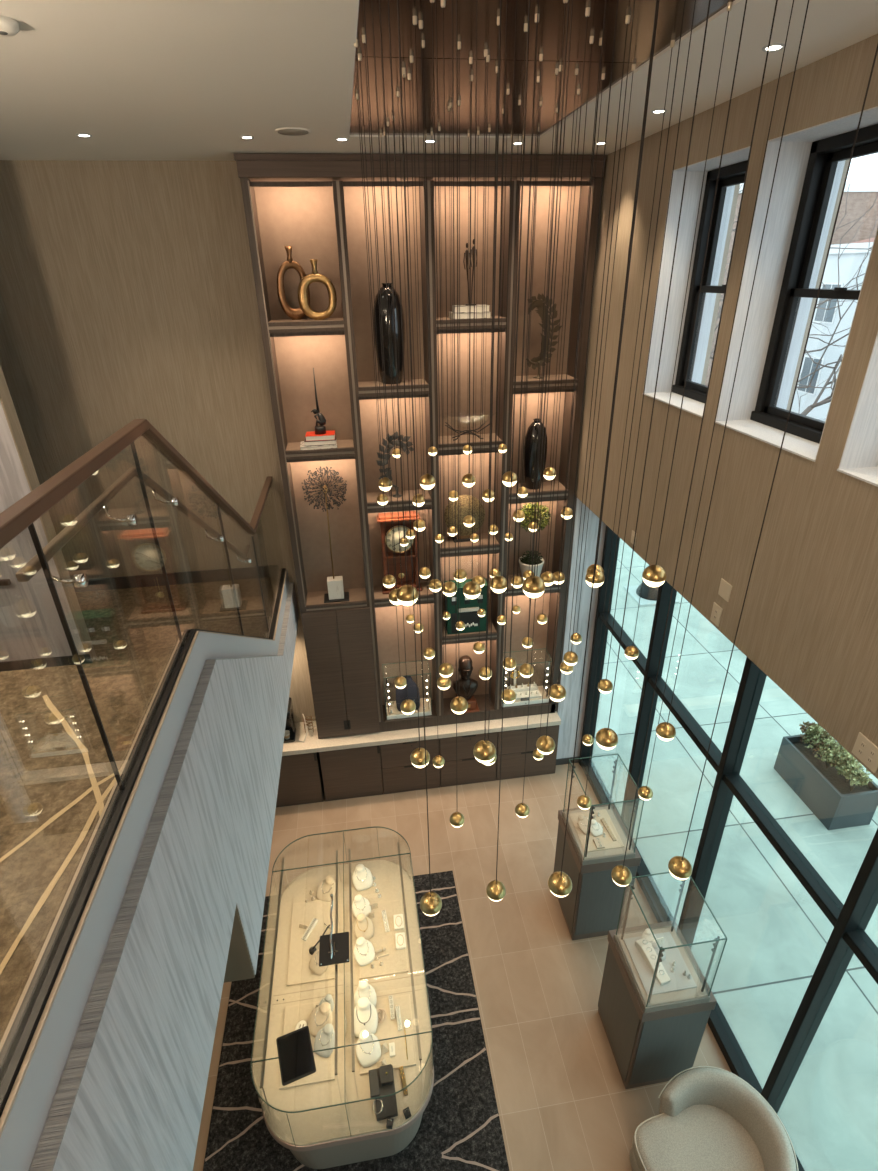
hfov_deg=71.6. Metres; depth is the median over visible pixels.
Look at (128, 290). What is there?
wall
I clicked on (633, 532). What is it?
light switch
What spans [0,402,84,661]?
wall
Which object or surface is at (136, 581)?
baseboard
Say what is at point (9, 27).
smoke detector
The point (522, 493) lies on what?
globe pendant
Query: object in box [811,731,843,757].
shrub
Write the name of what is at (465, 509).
round plaque
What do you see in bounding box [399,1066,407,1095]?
ramp
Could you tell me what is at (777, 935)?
sidewalk
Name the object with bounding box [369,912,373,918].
stand
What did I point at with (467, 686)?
bust
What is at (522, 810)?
globe pendant
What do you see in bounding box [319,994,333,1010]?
bust
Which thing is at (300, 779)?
base cabinet
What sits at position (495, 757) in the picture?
globe pendant
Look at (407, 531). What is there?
globe pendant
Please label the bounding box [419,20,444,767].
globe pendant
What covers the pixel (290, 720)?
coffee machine
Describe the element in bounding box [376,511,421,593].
clock
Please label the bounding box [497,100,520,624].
globe pendant
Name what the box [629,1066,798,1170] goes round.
armchair
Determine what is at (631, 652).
globe pendant
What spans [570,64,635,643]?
globe pendant
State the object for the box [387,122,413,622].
globe pendant
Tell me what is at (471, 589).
globe pendant
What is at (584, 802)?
globe pendant
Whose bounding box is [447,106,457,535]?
globe pendant
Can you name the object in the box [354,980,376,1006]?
bust
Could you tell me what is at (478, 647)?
globe pendant
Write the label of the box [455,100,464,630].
globe pendant
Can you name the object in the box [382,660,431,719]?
glass display case
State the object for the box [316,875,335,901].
bust
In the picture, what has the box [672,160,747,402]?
window
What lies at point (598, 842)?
ramp
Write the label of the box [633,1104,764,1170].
seat cushion
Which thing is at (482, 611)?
globe pendant
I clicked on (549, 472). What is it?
globe pendant
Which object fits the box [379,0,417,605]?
globe pendant
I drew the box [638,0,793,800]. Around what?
globe pendant
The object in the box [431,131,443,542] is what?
globe pendant
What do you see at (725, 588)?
thermostat
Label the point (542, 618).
globe pendant
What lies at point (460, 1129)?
area rug
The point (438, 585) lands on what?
globe pendant
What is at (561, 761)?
baseboard
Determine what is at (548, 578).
globe pendant
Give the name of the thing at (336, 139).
recessed light
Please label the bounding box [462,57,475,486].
globe pendant
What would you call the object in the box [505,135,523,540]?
globe pendant
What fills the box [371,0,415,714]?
globe pendant
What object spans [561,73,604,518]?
globe pendant
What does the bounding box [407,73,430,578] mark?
globe pendant
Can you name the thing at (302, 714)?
lead
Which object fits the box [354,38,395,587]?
globe pendant
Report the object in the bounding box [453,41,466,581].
globe pendant
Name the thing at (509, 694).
globe pendant
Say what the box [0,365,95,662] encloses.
wall
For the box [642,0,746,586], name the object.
globe pendant
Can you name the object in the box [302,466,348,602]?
sculpture
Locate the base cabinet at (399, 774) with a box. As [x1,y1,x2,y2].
[380,739,439,793]
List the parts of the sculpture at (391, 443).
stem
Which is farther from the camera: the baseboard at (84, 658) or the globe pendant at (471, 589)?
the baseboard at (84, 658)
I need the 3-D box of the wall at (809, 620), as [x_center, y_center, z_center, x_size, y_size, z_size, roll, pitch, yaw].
[2.533,1.782,2.146,0.562,6.980,11.450,-5,27,-7]
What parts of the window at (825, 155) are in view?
sash, sash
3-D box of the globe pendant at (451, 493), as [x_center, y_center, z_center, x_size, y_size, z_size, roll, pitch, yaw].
[0.091,-1.755,4.160,0.085,2.473,0.085,-5,27,-7]
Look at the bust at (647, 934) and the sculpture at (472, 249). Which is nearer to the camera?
the bust at (647, 934)
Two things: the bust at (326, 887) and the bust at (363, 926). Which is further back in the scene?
the bust at (326, 887)
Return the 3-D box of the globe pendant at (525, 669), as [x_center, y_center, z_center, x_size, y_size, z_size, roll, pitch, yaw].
[0.487,-0.807,2.898,0.085,3.020,0.085,-5,27,-7]
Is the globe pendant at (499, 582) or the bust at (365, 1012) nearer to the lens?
the globe pendant at (499, 582)
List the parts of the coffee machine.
water tank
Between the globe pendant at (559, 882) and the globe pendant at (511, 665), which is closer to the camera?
the globe pendant at (559, 882)
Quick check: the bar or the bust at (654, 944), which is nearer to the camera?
the bust at (654, 944)
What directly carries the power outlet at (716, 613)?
attached to the wall at (809, 620)
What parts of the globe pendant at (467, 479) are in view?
cord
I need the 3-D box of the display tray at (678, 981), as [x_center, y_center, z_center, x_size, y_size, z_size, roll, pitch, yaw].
[1.736,2.973,4.806,0.400,0.014,0.440,-5,27,-7]
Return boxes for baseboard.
[0,654,91,671]
[72,565,278,591]
[556,756,578,764]
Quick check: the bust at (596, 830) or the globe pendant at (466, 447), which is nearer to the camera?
the globe pendant at (466, 447)
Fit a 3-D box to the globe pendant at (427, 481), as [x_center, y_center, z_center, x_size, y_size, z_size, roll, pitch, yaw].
[-0.078,-1.369,2.816,0.085,1.925,0.085,-5,27,-7]
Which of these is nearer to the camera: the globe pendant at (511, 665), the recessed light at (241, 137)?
the globe pendant at (511, 665)
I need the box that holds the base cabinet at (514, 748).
[496,725,558,779]
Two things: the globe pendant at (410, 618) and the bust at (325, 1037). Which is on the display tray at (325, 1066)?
the bust at (325, 1037)
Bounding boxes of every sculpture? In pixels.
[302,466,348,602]
[311,368,325,434]
[376,432,413,497]
[463,239,476,305]
[526,293,561,378]
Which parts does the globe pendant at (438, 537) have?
cord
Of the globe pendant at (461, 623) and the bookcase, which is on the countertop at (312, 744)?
the bookcase
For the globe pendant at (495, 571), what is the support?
hanging from the ceiling panel at (548, 83)
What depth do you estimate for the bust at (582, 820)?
5.94 m
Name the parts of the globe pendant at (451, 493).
cord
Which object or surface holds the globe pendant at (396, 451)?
hanging from the ceiling panel at (548, 83)
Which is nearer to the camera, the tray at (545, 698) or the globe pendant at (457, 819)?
the globe pendant at (457, 819)
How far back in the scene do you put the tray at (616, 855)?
5.77 m
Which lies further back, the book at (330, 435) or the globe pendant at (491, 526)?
the book at (330, 435)
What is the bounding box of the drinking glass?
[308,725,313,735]
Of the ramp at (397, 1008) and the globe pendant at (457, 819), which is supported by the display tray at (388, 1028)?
the ramp at (397, 1008)
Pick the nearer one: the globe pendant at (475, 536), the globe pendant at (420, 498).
the globe pendant at (420, 498)
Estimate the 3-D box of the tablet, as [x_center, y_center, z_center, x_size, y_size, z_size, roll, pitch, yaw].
[-1.006,3.298,4.281,0.233,0.010,0.312,-11,29,-18]
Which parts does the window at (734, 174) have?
sash, sash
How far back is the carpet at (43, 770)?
2.36 m
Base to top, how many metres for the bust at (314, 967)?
0.122 m
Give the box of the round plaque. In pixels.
[444,495,484,542]
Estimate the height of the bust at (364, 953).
0.122 m
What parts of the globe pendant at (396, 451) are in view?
cord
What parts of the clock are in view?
cornice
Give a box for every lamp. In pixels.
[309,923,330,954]
[623,565,678,606]
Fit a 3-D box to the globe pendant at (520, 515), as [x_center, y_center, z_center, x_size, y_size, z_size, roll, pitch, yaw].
[0.535,-1.539,3.702,0.085,2.454,0.085,-5,27,-7]
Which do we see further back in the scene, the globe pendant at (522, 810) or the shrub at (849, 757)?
the shrub at (849, 757)
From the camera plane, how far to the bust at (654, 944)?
4.83 m
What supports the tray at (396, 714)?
on the glass display case at (396, 714)
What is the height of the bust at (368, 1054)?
0.128 m
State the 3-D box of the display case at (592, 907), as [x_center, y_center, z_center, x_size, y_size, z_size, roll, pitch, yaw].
[1.575,2.614,6.106,0.592,1.916,0.675,-5,27,-7]
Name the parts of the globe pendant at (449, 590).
cord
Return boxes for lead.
[298,714,307,741]
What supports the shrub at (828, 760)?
in the planter
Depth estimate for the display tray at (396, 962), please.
5.41 m
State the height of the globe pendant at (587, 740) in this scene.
4.028 m
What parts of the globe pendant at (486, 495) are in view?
cord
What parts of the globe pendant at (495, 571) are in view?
cord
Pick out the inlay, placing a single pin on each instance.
(99, 806)
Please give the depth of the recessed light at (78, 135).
4.16 m
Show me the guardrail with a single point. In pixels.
(16, 518)
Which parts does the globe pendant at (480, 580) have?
cord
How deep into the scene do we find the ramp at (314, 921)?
5.55 m
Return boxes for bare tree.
[710,164,877,415]
[711,207,861,357]
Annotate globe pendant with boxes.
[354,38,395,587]
[356,94,387,504]
[358,53,391,490]
[362,35,406,688]
[363,0,400,604]
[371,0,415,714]
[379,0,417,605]
[380,133,401,457]
[383,132,408,546]
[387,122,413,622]
[388,0,429,767]
[392,116,415,538]
[396,91,423,632]
[397,0,441,915]
[402,67,423,506]
[402,74,424,530]
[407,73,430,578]
[410,55,434,658]
[412,16,434,489]
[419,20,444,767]
[422,40,441,591]
[424,134,436,455]
[430,0,450,689]
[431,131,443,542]
[435,0,453,677]
[438,126,450,619]
[441,0,456,596]
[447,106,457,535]
[449,102,457,500]
[450,0,464,827]
[450,0,467,713]
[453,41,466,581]
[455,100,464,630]
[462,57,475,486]
[463,0,480,598]
[463,75,474,526]
[463,133,471,453]
[470,131,479,541]
[473,0,501,762]
[473,49,487,587]
[473,55,489,653]
[477,128,490,616]
[479,16,499,679]
[482,66,498,501]
[483,0,507,765]
[486,0,529,901]
[490,0,516,592]
[490,89,509,577]
[490,108,503,534]
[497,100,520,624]
[499,135,511,452]
[501,0,538,703]
[502,23,527,486]
[503,13,538,670]
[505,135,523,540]
[511,54,542,587]
[513,76,539,521]
[513,127,538,613]
[515,0,572,817]
[518,101,541,497]
[519,0,567,677]
[522,0,569,597]
[522,65,562,647]
[523,68,558,579]
[528,108,557,531]
[533,36,593,759]
[536,0,606,754]
[537,89,579,623]
[540,7,589,585]
[544,68,578,479]
[548,0,618,701]
[548,0,657,896]
[553,38,601,584]
[560,15,629,673]
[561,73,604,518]
[563,0,634,665]
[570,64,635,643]
[577,0,685,809]
[582,40,674,745]
[585,0,659,587]
[587,6,657,573]
[596,0,710,749]
[598,0,695,693]
[611,0,777,886]
[624,2,732,659]
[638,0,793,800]
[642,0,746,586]
[656,0,808,740]
[668,44,877,879]
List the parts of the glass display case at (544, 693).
chain coil, chain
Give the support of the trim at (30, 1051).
attached to the wall at (138, 1106)
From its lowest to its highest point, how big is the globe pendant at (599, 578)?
2.166 m
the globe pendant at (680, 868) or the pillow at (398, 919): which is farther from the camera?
the pillow at (398, 919)
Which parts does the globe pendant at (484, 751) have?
cord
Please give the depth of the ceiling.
3.02 m
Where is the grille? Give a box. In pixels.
[278,129,308,135]
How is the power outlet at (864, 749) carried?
attached to the wall at (809, 620)
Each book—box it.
[300,440,336,449]
[304,435,335,445]
[305,430,334,440]
[449,312,489,318]
[452,304,489,312]
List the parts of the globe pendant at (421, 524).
cord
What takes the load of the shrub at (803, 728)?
in the planter
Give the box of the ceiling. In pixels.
[0,0,877,160]
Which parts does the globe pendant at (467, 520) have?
cord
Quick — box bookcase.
[234,153,606,738]
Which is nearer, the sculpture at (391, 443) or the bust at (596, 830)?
the bust at (596, 830)
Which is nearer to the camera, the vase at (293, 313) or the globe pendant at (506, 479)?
the globe pendant at (506, 479)
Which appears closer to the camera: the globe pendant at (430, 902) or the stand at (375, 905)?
the globe pendant at (430, 902)
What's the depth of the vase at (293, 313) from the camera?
5.53 m
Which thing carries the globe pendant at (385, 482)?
hanging from the ceiling panel at (551, 12)
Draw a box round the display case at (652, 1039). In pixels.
[598,872,726,1088]
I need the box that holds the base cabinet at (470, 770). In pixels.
[439,732,497,786]
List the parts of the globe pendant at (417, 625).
cord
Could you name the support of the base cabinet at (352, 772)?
on the floor
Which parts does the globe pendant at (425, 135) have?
cord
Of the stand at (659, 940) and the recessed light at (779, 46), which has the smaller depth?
the recessed light at (779, 46)
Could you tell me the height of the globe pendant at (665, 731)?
2.781 m
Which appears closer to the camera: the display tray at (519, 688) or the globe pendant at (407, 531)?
the globe pendant at (407, 531)
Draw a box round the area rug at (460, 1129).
[203,870,508,1170]
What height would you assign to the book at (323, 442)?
0.045 m
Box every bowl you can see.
[440,415,489,440]
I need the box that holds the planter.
[774,734,877,829]
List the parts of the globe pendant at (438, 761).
cord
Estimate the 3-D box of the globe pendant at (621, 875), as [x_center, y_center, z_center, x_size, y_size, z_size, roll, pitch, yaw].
[0.748,-0.166,1.869,0.085,3.230,0.085,-5,27,-7]
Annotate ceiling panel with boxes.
[350,56,643,135]
[355,0,734,62]
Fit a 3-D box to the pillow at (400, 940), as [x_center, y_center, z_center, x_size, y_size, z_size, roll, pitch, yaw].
[-0.344,3.178,5.445,0.090,0.033,0.140,-5,27,-7]
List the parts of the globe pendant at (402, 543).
cord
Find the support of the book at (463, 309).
on the book at (479, 314)
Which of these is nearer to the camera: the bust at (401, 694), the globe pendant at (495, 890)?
the globe pendant at (495, 890)
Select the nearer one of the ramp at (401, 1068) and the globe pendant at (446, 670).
the globe pendant at (446, 670)
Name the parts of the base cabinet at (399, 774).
drawer, drawer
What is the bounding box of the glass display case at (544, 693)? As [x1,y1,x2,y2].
[501,648,551,706]
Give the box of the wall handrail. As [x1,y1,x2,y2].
[0,579,10,585]
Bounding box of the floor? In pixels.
[193,763,731,1170]
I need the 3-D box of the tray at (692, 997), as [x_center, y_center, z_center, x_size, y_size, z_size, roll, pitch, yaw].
[1.746,3.018,4.821,0.517,0.064,0.580,-5,27,-7]
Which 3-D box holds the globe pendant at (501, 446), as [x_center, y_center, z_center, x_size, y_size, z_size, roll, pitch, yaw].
[0.558,-2.263,5.017,0.085,2.369,0.085,-5,27,-7]
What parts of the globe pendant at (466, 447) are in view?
cord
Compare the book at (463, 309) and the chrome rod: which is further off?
the book at (463, 309)
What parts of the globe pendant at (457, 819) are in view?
cord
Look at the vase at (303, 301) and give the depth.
5.48 m
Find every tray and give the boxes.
[279,999,334,1089]
[287,898,335,985]
[358,994,415,1074]
[359,899,408,979]
[385,698,431,719]
[501,689,548,706]
[507,684,537,691]
[515,689,541,699]
[562,805,634,864]
[569,809,623,851]
[614,925,709,1012]
[623,932,696,995]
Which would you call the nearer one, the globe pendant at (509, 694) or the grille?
the globe pendant at (509, 694)
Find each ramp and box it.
[302,918,317,940]
[381,910,389,931]
[388,995,394,1019]
[395,1006,401,1030]
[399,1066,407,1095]
[593,837,604,848]
[601,818,616,840]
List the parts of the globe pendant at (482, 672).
cord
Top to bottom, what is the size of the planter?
0.560 m
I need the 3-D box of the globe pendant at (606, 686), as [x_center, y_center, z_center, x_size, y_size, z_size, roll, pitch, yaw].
[0.916,-0.743,2.775,0.085,3.038,0.085,-5,27,-7]
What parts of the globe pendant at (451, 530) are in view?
cord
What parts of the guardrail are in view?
handrail, cap rail, glass panel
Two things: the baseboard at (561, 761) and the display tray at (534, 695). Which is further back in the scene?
the baseboard at (561, 761)
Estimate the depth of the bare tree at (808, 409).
7.29 m
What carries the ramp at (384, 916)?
on the display tray at (396, 962)
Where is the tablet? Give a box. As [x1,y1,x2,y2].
[276,1026,315,1085]
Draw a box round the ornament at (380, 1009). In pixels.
[377,1008,386,1022]
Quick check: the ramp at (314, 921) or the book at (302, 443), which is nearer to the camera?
the ramp at (314, 921)
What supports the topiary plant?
on the bookcase
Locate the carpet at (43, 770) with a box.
[0,656,170,1041]
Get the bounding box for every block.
[386,1117,393,1128]
[403,1107,410,1118]
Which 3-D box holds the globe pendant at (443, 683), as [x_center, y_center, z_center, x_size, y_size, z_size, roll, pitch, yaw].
[0.002,-0.760,2.886,0.085,3.076,0.085,-5,27,-7]
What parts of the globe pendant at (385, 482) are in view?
cord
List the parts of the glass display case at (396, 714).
glass panel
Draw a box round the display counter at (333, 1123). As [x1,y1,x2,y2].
[251,826,433,1168]
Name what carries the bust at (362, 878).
on the display counter at (333, 1123)
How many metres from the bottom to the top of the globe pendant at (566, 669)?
3.163 m
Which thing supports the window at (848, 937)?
in the wall at (809, 620)
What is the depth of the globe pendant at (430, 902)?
1.61 m
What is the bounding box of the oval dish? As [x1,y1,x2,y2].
[295,1020,306,1029]
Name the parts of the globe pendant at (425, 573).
cord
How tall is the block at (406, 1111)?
0.051 m
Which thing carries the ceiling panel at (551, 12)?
attached to the ceiling
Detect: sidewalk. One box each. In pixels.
[592,538,877,1170]
[791,410,819,418]
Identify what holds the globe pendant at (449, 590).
hanging from the ceiling panel at (551, 12)
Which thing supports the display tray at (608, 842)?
on the display case at (592, 907)
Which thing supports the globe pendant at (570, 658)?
hanging from the ceiling panel at (551, 12)
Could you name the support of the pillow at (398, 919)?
on the display tray at (396, 962)
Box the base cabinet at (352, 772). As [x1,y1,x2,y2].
[319,745,383,800]
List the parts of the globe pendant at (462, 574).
cord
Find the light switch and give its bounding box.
[631,530,636,545]
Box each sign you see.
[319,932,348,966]
[443,578,486,634]
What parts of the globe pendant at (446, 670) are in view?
cord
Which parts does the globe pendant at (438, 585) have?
cord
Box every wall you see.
[0,160,381,766]
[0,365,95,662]
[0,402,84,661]
[29,585,298,1170]
[224,904,254,982]
[555,34,877,778]
[556,498,605,758]
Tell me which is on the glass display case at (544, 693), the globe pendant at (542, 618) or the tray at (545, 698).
the tray at (545, 698)
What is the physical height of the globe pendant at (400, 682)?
3.372 m
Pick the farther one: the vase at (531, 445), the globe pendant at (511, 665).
the vase at (531, 445)
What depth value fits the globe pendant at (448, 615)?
5.01 m
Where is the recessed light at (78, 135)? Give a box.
[76,134,91,136]
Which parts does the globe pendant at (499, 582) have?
cord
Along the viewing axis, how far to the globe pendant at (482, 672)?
3.01 m
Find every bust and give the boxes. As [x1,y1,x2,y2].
[308,1002,332,1036]
[309,949,327,975]
[314,1024,334,1056]
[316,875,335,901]
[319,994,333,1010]
[352,864,372,890]
[352,894,370,917]
[353,914,373,939]
[354,937,374,965]
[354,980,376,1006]
[354,997,377,1036]
[356,1029,380,1066]
[396,675,419,711]
[453,655,479,713]
[577,814,590,833]
[590,819,602,836]
[642,928,655,944]
[652,942,665,960]
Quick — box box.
[389,1042,394,1056]
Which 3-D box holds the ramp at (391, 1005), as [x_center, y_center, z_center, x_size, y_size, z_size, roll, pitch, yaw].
[-0.385,3.430,4.954,0.035,0.035,0.170,-6,28,-9]
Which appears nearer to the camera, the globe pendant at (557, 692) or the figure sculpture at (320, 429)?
the globe pendant at (557, 692)
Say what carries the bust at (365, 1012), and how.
on the display tray at (388, 1028)
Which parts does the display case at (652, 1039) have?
panel, panel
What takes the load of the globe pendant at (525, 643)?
hanging from the ceiling panel at (548, 83)
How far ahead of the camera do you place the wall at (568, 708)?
7.46 m
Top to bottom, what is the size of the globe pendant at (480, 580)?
2.740 m
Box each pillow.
[393,914,403,930]
[395,932,405,949]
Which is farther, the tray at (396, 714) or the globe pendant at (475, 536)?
the tray at (396, 714)
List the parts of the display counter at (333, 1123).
rail post, light rail, light rail, rail post, light rail, rail post, light rail, rail post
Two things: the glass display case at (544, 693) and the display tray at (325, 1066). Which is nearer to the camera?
the display tray at (325, 1066)
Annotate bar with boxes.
[374,947,388,958]
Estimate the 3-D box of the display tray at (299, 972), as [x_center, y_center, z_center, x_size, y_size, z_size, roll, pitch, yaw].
[-1.129,3.197,5.508,0.430,0.020,0.760,-5,27,-7]
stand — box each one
[299,923,306,928]
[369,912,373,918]
[372,902,377,908]
[377,1058,386,1067]
[380,1042,388,1054]
[656,937,663,944]
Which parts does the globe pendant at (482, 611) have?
cord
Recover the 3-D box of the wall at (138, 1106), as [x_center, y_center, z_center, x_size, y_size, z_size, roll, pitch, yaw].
[-1.206,1.247,3.531,0.120,1.800,7.450,-5,27,-7]
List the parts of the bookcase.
divider trim, shelf, shelf trim, shelf, shelf trim, door, shelf, shelf trim, finger pull, door, divider trim, shelf, shelf trim, shelf, shelf trim, shelf, shelf trim, crown, divider trim, shelf trim, shelf, shelf trim, shelf, shelf trim, shelf, shelf, shelf trim, divider trim, shelf trim, shelf, shelf, shelf trim, shelf trim, shelf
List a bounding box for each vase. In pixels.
[277,246,309,319]
[298,259,336,319]
[373,283,404,383]
[524,418,546,489]
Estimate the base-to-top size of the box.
0.017 m
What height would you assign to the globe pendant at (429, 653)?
3.334 m
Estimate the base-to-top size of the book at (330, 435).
0.050 m
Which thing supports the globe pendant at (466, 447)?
hanging from the ceiling panel at (548, 83)
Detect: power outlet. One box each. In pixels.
[710,602,722,626]
[852,732,877,772]
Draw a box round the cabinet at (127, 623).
[75,577,277,662]
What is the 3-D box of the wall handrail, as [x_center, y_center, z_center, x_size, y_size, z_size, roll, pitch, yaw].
[-4.182,0.031,4.830,1.481,0.184,0.092,-5,27,-7]
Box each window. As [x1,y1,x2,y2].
[579,525,877,1170]
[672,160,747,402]
[750,124,877,443]
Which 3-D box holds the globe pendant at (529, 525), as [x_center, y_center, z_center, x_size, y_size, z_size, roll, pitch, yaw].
[0.755,-1.699,4.402,0.085,2.817,0.085,-5,27,-7]
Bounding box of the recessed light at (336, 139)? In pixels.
[335,138,348,140]
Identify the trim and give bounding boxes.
[0,569,286,1135]
[0,571,288,1170]
[29,582,293,1170]
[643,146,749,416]
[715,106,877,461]
[837,332,877,486]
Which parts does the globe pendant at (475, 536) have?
cord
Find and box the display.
[369,1064,397,1120]
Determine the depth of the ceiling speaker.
4.14 m
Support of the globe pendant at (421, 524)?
hanging from the ceiling panel at (548, 83)
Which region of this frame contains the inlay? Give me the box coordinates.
[0,695,123,974]
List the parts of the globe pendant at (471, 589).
cord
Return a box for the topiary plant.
[517,502,550,580]
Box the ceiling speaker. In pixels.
[275,127,310,135]
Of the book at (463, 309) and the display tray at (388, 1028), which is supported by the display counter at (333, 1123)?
the display tray at (388, 1028)
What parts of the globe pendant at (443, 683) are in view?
cord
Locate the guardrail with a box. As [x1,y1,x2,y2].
[0,419,285,1116]
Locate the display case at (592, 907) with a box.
[554,753,643,939]
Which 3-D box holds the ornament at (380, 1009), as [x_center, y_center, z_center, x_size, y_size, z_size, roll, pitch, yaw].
[-0.463,3.455,4.898,0.084,0.036,0.114,-5,27,-7]
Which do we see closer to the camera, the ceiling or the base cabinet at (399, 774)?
the ceiling
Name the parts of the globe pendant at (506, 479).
cord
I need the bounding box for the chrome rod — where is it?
[329,894,332,959]
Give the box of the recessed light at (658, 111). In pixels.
[651,109,666,113]
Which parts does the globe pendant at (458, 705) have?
cord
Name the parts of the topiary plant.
pot, crown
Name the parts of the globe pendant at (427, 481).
cord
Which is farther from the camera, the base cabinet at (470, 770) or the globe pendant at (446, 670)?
the base cabinet at (470, 770)
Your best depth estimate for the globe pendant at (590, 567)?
2.72 m
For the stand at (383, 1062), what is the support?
on the display tray at (388, 1028)
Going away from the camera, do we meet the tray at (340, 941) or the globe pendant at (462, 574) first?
the globe pendant at (462, 574)
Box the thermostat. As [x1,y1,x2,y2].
[718,578,731,601]
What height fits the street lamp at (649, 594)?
4.340 m
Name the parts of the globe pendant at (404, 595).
cord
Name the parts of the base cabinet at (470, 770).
drawer, drawer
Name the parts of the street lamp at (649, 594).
post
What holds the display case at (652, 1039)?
on the floor
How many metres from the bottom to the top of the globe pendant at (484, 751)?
2.514 m
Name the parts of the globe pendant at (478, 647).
cord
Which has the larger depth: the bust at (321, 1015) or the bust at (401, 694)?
the bust at (401, 694)
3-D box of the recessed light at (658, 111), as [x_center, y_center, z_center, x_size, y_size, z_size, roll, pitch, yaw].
[1.383,-2.980,3.829,0.100,0.006,0.100,-5,27,-7]
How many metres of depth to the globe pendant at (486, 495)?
3.55 m
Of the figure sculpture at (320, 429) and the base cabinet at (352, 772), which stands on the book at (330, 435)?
the figure sculpture at (320, 429)
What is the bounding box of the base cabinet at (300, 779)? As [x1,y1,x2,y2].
[276,752,323,806]
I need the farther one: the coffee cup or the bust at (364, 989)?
the coffee cup
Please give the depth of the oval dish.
4.85 m
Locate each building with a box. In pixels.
[705,183,877,385]
[791,237,874,418]
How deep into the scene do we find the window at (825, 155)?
3.53 m
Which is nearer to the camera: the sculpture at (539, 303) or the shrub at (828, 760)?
the sculpture at (539, 303)
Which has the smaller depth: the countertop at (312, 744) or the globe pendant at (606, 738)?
the globe pendant at (606, 738)
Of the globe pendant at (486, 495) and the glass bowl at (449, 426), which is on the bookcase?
the glass bowl at (449, 426)
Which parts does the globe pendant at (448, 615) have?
cord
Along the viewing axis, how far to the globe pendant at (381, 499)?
4.00 m
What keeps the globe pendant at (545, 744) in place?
hanging from the ceiling panel at (551, 12)
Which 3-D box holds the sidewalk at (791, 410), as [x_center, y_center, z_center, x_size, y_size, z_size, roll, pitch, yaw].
[22.939,-14.264,40.716,22.500,0.270,102.000,-5,27,-7]
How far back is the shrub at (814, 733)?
7.84 m
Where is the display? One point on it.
(381, 1079)
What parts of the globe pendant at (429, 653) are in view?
cord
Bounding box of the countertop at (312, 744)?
[282,711,560,755]
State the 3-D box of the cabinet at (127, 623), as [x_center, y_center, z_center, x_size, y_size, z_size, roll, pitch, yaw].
[-4.043,0.623,4.876,5.070,1.681,3.700,-5,27,-7]
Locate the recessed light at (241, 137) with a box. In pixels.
[240,136,253,138]
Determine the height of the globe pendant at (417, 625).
3.492 m
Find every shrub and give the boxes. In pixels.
[798,721,821,745]
[804,724,832,752]
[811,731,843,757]
[814,738,843,767]
[830,747,859,772]
[837,754,863,782]
[840,760,872,790]
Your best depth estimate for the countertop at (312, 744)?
7.69 m
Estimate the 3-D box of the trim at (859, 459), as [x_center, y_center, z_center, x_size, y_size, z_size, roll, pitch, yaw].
[2.276,-1.053,2.291,0.494,1.520,0.950,-5,27,-7]
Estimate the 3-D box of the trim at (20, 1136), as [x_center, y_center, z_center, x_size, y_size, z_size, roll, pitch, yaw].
[-1.247,0.966,3.381,0.088,1.523,7.450,-5,27,-7]
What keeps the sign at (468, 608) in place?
on the bookcase
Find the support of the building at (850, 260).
on the sidewalk at (791, 410)
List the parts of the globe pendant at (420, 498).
cord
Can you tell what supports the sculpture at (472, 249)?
on the book at (463, 309)
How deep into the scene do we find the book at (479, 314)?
5.68 m
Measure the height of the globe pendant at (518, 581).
2.787 m
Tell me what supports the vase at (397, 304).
on the bookcase
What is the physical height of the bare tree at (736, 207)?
10.084 m
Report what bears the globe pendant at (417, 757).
hanging from the ceiling panel at (551, 12)
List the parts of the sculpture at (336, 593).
stem, plate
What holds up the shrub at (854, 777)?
in the planter
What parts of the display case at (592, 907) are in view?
panel, panel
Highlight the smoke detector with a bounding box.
[0,15,19,36]
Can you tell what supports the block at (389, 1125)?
on the display counter at (333, 1123)
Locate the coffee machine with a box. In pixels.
[284,697,302,742]
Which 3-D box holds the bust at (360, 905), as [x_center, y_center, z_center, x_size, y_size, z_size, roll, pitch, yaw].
[-0.730,3.006,5.704,0.172,0.116,0.182,-15,30,-25]
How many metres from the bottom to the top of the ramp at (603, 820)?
0.036 m
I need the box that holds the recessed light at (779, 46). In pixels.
[762,43,784,51]
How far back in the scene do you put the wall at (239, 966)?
3.41 m
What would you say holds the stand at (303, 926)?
on the display tray at (299, 972)
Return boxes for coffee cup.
[284,730,289,738]
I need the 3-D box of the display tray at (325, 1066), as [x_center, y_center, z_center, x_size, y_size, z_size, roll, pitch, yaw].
[-1.018,3.573,4.771,0.410,0.020,0.570,-5,27,-7]
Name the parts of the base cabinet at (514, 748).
drawer, drawer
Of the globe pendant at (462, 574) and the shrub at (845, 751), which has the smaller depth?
the globe pendant at (462, 574)

